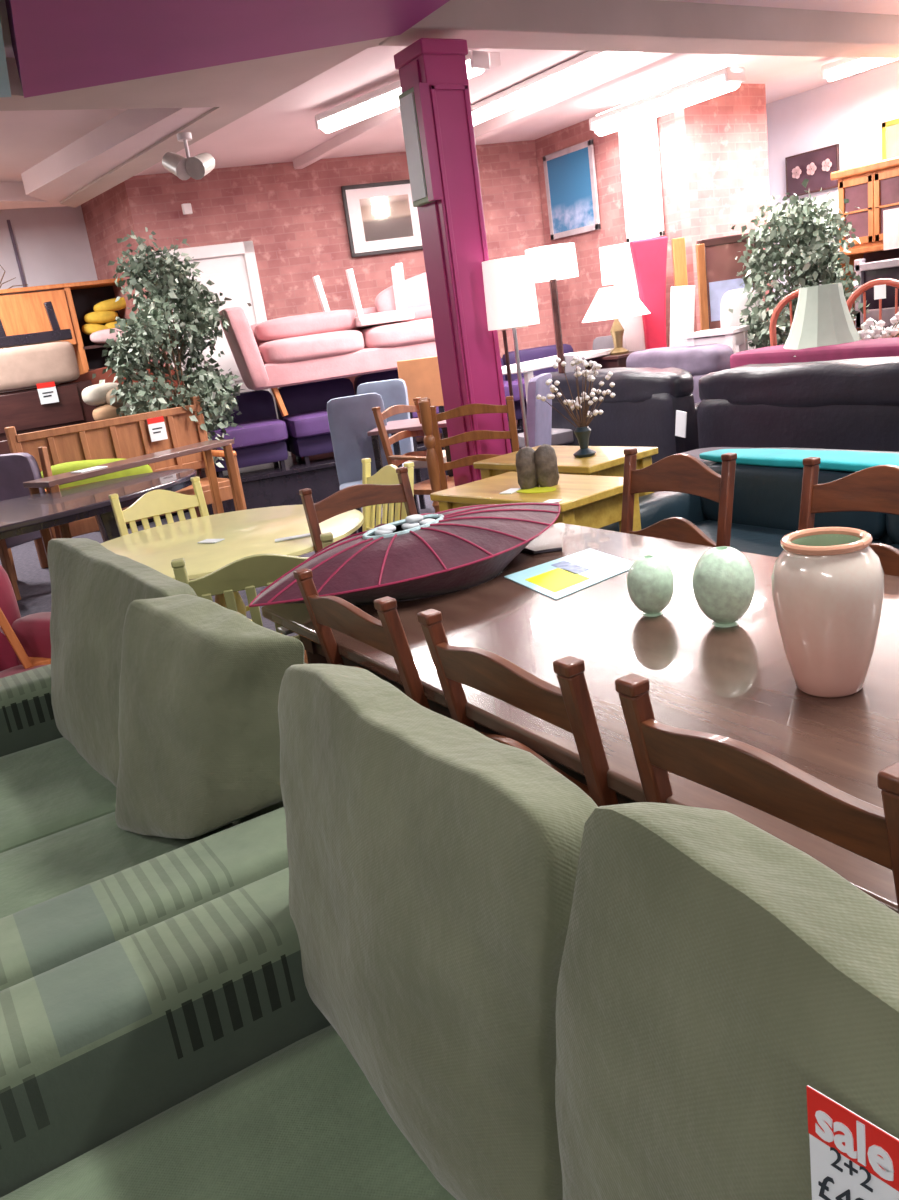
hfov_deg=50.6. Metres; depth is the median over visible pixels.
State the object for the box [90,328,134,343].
bolster
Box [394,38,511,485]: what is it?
column
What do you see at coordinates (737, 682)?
dining table
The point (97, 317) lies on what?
roll
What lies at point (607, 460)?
table
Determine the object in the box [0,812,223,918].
seat cushion
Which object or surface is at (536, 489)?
mat
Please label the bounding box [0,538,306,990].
sofa
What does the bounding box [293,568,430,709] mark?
dining chair
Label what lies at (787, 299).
chair
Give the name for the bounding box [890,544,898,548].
seat cushion
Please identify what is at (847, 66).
strip light
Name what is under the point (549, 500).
price card
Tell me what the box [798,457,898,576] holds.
dining chair
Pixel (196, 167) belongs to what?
spotlight
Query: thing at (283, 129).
ceiling
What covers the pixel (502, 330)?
lamp
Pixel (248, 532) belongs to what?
round table
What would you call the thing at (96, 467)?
price card
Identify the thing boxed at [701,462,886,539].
cushion
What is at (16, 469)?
armchair
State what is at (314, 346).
seat cushion
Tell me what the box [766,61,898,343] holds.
wall
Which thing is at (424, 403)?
table
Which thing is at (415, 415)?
cushion
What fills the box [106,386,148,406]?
cushion
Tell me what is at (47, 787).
seat cushion
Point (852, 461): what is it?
throw
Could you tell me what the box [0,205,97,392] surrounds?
wall
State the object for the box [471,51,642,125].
strip light
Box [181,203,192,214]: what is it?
wall sensor
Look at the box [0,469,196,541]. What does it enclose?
table
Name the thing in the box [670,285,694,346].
leaning board
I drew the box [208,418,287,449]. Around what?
cushion
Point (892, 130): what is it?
print
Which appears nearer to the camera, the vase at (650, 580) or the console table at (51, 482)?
the vase at (650, 580)
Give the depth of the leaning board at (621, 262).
9.28 m
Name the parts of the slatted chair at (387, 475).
post, rail, post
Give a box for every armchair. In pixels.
[0,446,61,600]
[0,565,50,677]
[720,288,762,352]
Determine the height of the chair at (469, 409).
1.020 m
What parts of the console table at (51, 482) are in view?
leg, leg, leg, leg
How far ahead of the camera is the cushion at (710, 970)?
0.73 m
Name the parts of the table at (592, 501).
leg, leg, leg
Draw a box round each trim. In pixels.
[0,20,10,96]
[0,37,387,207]
[0,182,65,208]
[7,220,25,286]
[21,107,212,204]
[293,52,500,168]
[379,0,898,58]
[474,52,686,141]
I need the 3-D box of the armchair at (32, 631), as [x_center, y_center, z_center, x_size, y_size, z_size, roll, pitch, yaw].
[-1.657,0.322,3.489,0.870,0.890,0.850,1,18,28]
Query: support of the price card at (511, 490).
on the table at (592, 501)
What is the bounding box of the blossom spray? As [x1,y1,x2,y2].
[536,356,614,457]
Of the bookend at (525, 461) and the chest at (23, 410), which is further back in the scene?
the chest at (23, 410)
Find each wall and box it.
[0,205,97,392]
[81,181,159,363]
[125,140,554,454]
[535,105,700,351]
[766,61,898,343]
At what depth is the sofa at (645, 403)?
7.39 m
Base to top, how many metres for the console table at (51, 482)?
0.820 m
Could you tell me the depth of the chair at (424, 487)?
6.48 m
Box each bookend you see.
[516,446,538,488]
[534,444,558,486]
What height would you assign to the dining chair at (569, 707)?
0.965 m
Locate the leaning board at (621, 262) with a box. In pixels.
[608,246,644,350]
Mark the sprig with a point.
(0, 265)
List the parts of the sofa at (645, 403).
arm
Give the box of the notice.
[883,208,898,249]
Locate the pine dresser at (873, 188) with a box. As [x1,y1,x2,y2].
[830,157,898,336]
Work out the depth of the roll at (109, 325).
10.37 m
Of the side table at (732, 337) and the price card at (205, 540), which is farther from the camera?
the side table at (732, 337)
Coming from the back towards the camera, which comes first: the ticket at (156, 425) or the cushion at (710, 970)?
the ticket at (156, 425)
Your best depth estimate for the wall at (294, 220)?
10.16 m
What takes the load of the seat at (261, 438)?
on the floor
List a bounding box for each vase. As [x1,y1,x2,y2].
[573,426,595,457]
[627,555,673,616]
[692,546,754,626]
[771,527,883,697]
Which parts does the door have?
panel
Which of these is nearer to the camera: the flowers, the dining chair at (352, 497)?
the dining chair at (352, 497)
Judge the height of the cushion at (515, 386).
0.200 m
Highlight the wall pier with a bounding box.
[674,84,772,331]
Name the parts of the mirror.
glass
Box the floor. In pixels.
[0,492,654,636]
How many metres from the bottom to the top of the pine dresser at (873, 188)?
2.345 m
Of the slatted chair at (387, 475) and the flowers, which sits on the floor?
the slatted chair at (387, 475)
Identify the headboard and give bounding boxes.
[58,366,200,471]
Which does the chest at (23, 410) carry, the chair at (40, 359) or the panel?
the chair at (40, 359)
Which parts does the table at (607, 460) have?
leg, leg, leg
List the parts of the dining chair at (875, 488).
post, rail, rail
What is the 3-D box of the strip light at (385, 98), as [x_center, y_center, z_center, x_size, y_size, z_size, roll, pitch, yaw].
[-0.410,-3.842,7.240,1.795,0.138,0.170,9,23,45]
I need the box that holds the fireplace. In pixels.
[854,258,898,328]
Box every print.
[359,194,413,241]
[625,130,655,226]
[886,124,898,158]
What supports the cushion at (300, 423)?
on the seat at (307, 424)
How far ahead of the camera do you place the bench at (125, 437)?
8.14 m
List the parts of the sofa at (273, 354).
arm, leg, backrest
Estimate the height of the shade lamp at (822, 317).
1.391 m
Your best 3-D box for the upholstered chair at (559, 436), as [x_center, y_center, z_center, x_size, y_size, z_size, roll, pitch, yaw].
[0.884,-1.549,8.306,0.595,1.080,0.410,-13,17,-18]
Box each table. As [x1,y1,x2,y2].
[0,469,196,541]
[23,439,243,560]
[101,505,363,615]
[261,523,898,913]
[367,418,452,523]
[419,397,440,512]
[430,472,640,531]
[473,445,657,496]
[502,348,613,399]
[684,325,749,352]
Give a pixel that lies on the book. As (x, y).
(560, 548)
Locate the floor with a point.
(33, 582)
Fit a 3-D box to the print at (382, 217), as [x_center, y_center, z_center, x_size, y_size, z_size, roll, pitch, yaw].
[-0.680,-4.140,10.296,0.546,0.429,0.012,-13,17,-15]
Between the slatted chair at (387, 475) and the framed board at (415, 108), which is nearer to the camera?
the slatted chair at (387, 475)
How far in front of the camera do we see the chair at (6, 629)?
3.63 m
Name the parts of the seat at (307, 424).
leg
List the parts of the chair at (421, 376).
leg, panel, seat, leg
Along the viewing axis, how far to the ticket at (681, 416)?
7.03 m
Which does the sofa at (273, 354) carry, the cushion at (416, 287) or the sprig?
the cushion at (416, 287)
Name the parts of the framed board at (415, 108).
panel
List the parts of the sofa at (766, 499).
arm, backrest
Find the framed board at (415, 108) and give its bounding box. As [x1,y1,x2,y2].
[398,83,441,206]
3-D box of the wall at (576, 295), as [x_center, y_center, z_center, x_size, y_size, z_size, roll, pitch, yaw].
[1.827,-3.412,10.204,0.120,3.310,2.250,-17,19,-29]
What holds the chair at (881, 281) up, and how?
on the floor
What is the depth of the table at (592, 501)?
4.07 m
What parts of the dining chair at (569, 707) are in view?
post, rail, rail, post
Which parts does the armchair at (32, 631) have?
seat, arm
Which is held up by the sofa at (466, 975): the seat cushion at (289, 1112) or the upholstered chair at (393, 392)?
the seat cushion at (289, 1112)
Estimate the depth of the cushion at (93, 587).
2.54 m
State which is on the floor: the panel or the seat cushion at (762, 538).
the panel
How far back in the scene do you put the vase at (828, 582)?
1.66 m
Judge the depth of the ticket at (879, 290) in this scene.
7.08 m
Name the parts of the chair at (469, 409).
post, rail, rail, rail, post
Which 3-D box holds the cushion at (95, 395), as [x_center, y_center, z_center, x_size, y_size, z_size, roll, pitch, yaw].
[-3.333,-1.987,9.165,0.243,0.200,0.420,8,23,43]
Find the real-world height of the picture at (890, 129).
0.500 m
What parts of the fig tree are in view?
pot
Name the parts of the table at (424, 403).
leg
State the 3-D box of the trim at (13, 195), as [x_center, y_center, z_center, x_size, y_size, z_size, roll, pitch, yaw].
[-4.347,-3.886,9.172,0.576,0.170,1.505,4,20,36]
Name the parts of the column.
panel, panel moulding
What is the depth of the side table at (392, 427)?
6.74 m
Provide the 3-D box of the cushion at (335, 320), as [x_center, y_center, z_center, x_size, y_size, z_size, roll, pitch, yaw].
[-1.384,-2.712,9.385,1.060,0.220,0.500,-13,17,-15]
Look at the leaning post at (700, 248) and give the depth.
8.77 m
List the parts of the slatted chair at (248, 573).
post, rail, seat, post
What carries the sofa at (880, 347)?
on the floor
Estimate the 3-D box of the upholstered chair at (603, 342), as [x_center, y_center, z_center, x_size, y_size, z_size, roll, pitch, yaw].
[1.554,-2.111,9.793,0.595,1.140,0.460,-22,21,-40]
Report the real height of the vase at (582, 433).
0.150 m
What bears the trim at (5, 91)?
attached to the ceiling
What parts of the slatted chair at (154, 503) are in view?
post, rail, post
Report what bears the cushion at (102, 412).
on the chest at (138, 523)
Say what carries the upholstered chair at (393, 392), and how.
on the floor
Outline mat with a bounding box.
[516,487,555,492]
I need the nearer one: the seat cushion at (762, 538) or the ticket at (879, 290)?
the seat cushion at (762, 538)
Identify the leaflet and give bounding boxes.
[504,549,633,599]
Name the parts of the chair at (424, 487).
post, rail, rail, armrest, rail, post, seat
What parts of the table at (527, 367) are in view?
leg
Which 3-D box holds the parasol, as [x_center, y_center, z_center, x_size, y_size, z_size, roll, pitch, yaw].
[-0.080,-0.171,2.915,1.244,0.202,0.606,-20,20,-35]
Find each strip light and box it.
[315,50,489,132]
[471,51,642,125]
[589,64,744,135]
[821,57,897,80]
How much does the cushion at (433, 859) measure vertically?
0.607 m
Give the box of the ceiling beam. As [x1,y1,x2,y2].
[5,0,449,97]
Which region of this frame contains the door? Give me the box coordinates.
[154,241,291,470]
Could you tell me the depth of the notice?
8.53 m
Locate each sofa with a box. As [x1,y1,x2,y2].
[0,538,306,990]
[0,664,898,1199]
[219,272,436,416]
[526,367,699,463]
[599,448,898,556]
[626,344,733,402]
[697,356,898,451]
[730,337,898,367]
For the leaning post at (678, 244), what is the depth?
9.07 m
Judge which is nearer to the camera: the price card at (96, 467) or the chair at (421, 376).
the price card at (96, 467)
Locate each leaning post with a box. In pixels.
[671,237,687,285]
[696,243,708,330]
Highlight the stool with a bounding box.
[312,263,414,326]
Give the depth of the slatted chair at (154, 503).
4.76 m
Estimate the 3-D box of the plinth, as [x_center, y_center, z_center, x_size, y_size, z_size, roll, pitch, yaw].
[-0.429,-1.483,10.007,4.300,0.360,1.200,-13,17,-15]
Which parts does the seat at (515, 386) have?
backrest, leg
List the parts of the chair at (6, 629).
post, seat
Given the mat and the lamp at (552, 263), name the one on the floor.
the lamp at (552, 263)
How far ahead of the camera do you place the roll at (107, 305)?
10.32 m
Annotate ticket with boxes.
[36,381,58,404]
[147,416,167,441]
[675,410,686,437]
[806,1085,898,1199]
[874,284,885,299]
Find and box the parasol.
[249,502,560,606]
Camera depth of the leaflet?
2.74 m
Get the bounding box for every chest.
[0,380,96,454]
[64,421,188,531]
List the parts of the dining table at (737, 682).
leg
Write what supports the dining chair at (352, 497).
on the floor
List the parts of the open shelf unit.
door, panel, panel, shelf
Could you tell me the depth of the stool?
9.19 m
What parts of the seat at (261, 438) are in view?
leg, backrest, leg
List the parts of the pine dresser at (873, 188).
post, door, glass pane, cornice, moulding, panel, door, glass pane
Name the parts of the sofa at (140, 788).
arm, arm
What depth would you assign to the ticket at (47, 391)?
9.30 m
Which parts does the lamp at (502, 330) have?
lamp shade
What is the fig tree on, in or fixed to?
on the floor
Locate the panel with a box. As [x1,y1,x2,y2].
[629,236,667,348]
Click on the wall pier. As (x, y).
(730, 128)
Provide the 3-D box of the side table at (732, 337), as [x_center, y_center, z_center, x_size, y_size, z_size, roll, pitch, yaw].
[2.430,-1.849,8.518,0.440,1.115,0.440,4,20,35]
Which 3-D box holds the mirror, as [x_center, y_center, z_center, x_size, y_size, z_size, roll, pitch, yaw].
[2.677,-2.428,8.961,0.575,1.903,0.050,-8,16,0]
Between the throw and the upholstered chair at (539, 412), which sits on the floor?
the upholstered chair at (539, 412)
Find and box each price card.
[71,466,107,472]
[197,539,224,542]
[275,533,310,541]
[499,488,520,493]
[545,499,561,502]
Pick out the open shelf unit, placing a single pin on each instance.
(22, 310)
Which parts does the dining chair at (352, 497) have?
post, rail, post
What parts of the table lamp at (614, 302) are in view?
lamp shade, stem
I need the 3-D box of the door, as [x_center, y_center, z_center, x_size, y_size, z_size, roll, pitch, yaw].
[-2.385,-2.412,10.138,1.060,2.580,0.115,-13,17,-15]
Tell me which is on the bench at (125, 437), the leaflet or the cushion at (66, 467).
the cushion at (66, 467)
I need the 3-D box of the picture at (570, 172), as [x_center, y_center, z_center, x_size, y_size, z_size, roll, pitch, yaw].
[1.320,-4.434,10.324,0.030,0.880,0.820,-17,19,-29]
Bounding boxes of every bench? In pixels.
[4,396,246,568]
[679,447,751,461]
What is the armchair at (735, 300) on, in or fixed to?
on the floor
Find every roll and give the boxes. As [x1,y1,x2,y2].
[82,324,108,334]
[84,311,117,323]
[93,297,125,310]
[105,321,127,328]
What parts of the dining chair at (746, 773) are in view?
post, rail, post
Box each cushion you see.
[0,737,116,852]
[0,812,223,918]
[0,1025,456,1199]
[41,458,152,488]
[47,538,196,787]
[82,382,118,405]
[92,404,127,420]
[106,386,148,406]
[115,594,304,838]
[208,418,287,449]
[255,309,358,341]
[258,330,363,363]
[278,664,597,1199]
[283,409,329,437]
[359,306,431,327]
[360,318,434,348]
[375,272,429,311]
[412,406,444,418]
[503,381,525,403]
[555,802,898,1199]
[694,520,883,556]
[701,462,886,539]
[886,513,898,543]
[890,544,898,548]
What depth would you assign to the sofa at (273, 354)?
9.13 m
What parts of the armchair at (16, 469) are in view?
leg, leg, seat, leg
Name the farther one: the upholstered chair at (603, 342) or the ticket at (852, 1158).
the upholstered chair at (603, 342)
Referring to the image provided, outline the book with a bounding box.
[522,547,561,554]
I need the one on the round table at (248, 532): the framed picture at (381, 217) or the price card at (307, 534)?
the price card at (307, 534)
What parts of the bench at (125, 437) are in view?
post, post, frame, backrest, seat, post, armrest, post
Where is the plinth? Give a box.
[198,415,526,514]
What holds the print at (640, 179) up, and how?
attached to the window at (638, 143)
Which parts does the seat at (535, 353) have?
backrest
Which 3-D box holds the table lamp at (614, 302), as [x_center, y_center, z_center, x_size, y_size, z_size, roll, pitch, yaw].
[1.611,-2.699,9.179,0.660,0.630,0.660,-17,19,-29]
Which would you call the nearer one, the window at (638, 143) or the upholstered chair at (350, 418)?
the upholstered chair at (350, 418)
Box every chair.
[0,301,79,391]
[0,608,50,668]
[109,476,256,620]
[171,532,333,663]
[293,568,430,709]
[299,467,416,552]
[327,393,394,534]
[356,379,419,532]
[361,458,413,531]
[372,397,454,519]
[397,356,448,508]
[417,609,618,806]
[430,396,518,489]
[518,355,584,448]
[526,373,551,446]
[592,335,613,349]
[615,673,898,911]
[621,448,736,546]
[769,290,798,345]
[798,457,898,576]
[846,278,898,323]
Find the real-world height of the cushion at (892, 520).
0.320 m
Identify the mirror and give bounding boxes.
[696,233,762,329]
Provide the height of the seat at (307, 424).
0.740 m
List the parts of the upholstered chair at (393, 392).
leg, backrest, leg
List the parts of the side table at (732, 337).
leg, leg, leg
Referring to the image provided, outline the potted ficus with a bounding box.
[728,179,869,348]
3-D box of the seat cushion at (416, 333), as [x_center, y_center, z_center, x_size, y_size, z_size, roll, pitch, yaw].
[-0.416,-2.687,9.586,1.000,0.240,0.740,-13,17,-15]
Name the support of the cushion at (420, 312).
on the sofa at (273, 354)
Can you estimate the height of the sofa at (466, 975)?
1.092 m
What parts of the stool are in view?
leg, leg, seat, leg, leg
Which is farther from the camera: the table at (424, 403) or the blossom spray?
the table at (424, 403)
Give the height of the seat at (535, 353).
0.740 m
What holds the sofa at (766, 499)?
on the floor
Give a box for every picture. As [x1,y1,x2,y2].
[341,179,422,257]
[543,139,599,239]
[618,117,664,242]
[785,144,839,196]
[882,118,898,159]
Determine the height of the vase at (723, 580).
0.177 m
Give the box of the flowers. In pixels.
[858,312,898,338]
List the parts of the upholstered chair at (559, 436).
seat, backrest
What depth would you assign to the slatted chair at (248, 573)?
2.96 m
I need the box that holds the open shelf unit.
[0,278,122,374]
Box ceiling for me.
[0,0,898,209]
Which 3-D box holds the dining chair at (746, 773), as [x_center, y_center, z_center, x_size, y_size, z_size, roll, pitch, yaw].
[0.649,0.548,1.472,0.538,0.965,0.484,-17,19,-29]
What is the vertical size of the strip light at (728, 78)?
0.193 m
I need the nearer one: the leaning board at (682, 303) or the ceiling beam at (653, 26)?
the ceiling beam at (653, 26)
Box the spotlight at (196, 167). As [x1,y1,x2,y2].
[162,132,214,179]
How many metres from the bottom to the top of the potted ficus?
2.239 m
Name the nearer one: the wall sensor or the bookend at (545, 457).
the bookend at (545, 457)
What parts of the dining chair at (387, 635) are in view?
post, rail, post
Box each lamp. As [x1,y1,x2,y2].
[482,255,539,446]
[497,326,527,449]
[525,243,578,372]
[582,285,649,354]
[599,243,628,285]
[783,283,861,356]
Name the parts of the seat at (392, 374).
backrest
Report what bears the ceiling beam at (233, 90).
attached to the wall at (107, 216)
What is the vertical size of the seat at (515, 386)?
0.740 m
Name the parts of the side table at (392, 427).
leg, leg, leg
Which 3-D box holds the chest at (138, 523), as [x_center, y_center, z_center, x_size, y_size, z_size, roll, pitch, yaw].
[-3.179,-1.287,9.444,0.440,1.041,0.940,6,22,41]
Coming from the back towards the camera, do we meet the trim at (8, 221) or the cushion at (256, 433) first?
the trim at (8, 221)
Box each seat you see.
[204,390,287,477]
[275,378,354,463]
[354,369,444,438]
[500,356,525,425]
[502,344,573,414]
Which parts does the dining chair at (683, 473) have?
post, rail, rail, post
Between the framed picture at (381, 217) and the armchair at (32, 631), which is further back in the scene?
the framed picture at (381, 217)
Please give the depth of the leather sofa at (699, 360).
8.17 m
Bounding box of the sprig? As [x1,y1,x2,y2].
[0,265,27,288]
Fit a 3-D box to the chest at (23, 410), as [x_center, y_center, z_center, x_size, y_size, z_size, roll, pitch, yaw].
[-4.708,-1.251,9.368,2.519,1.427,0.620,-17,19,-29]
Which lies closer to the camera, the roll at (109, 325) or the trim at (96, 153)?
the trim at (96, 153)
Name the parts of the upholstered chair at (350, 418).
seat, backrest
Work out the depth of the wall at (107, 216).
10.26 m
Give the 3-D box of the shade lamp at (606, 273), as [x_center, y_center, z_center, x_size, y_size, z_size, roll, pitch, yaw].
[1.810,-2.560,9.667,0.300,1.995,0.300,4,20,35]
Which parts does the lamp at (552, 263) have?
lamp shade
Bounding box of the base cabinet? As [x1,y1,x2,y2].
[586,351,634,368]
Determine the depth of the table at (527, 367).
8.61 m
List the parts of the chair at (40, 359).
leg, rail, seat, leg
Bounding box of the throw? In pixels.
[699,449,898,471]
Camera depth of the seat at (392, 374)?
9.88 m
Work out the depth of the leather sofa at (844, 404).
5.73 m
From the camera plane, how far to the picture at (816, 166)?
10.16 m
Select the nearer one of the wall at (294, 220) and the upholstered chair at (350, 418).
the upholstered chair at (350, 418)

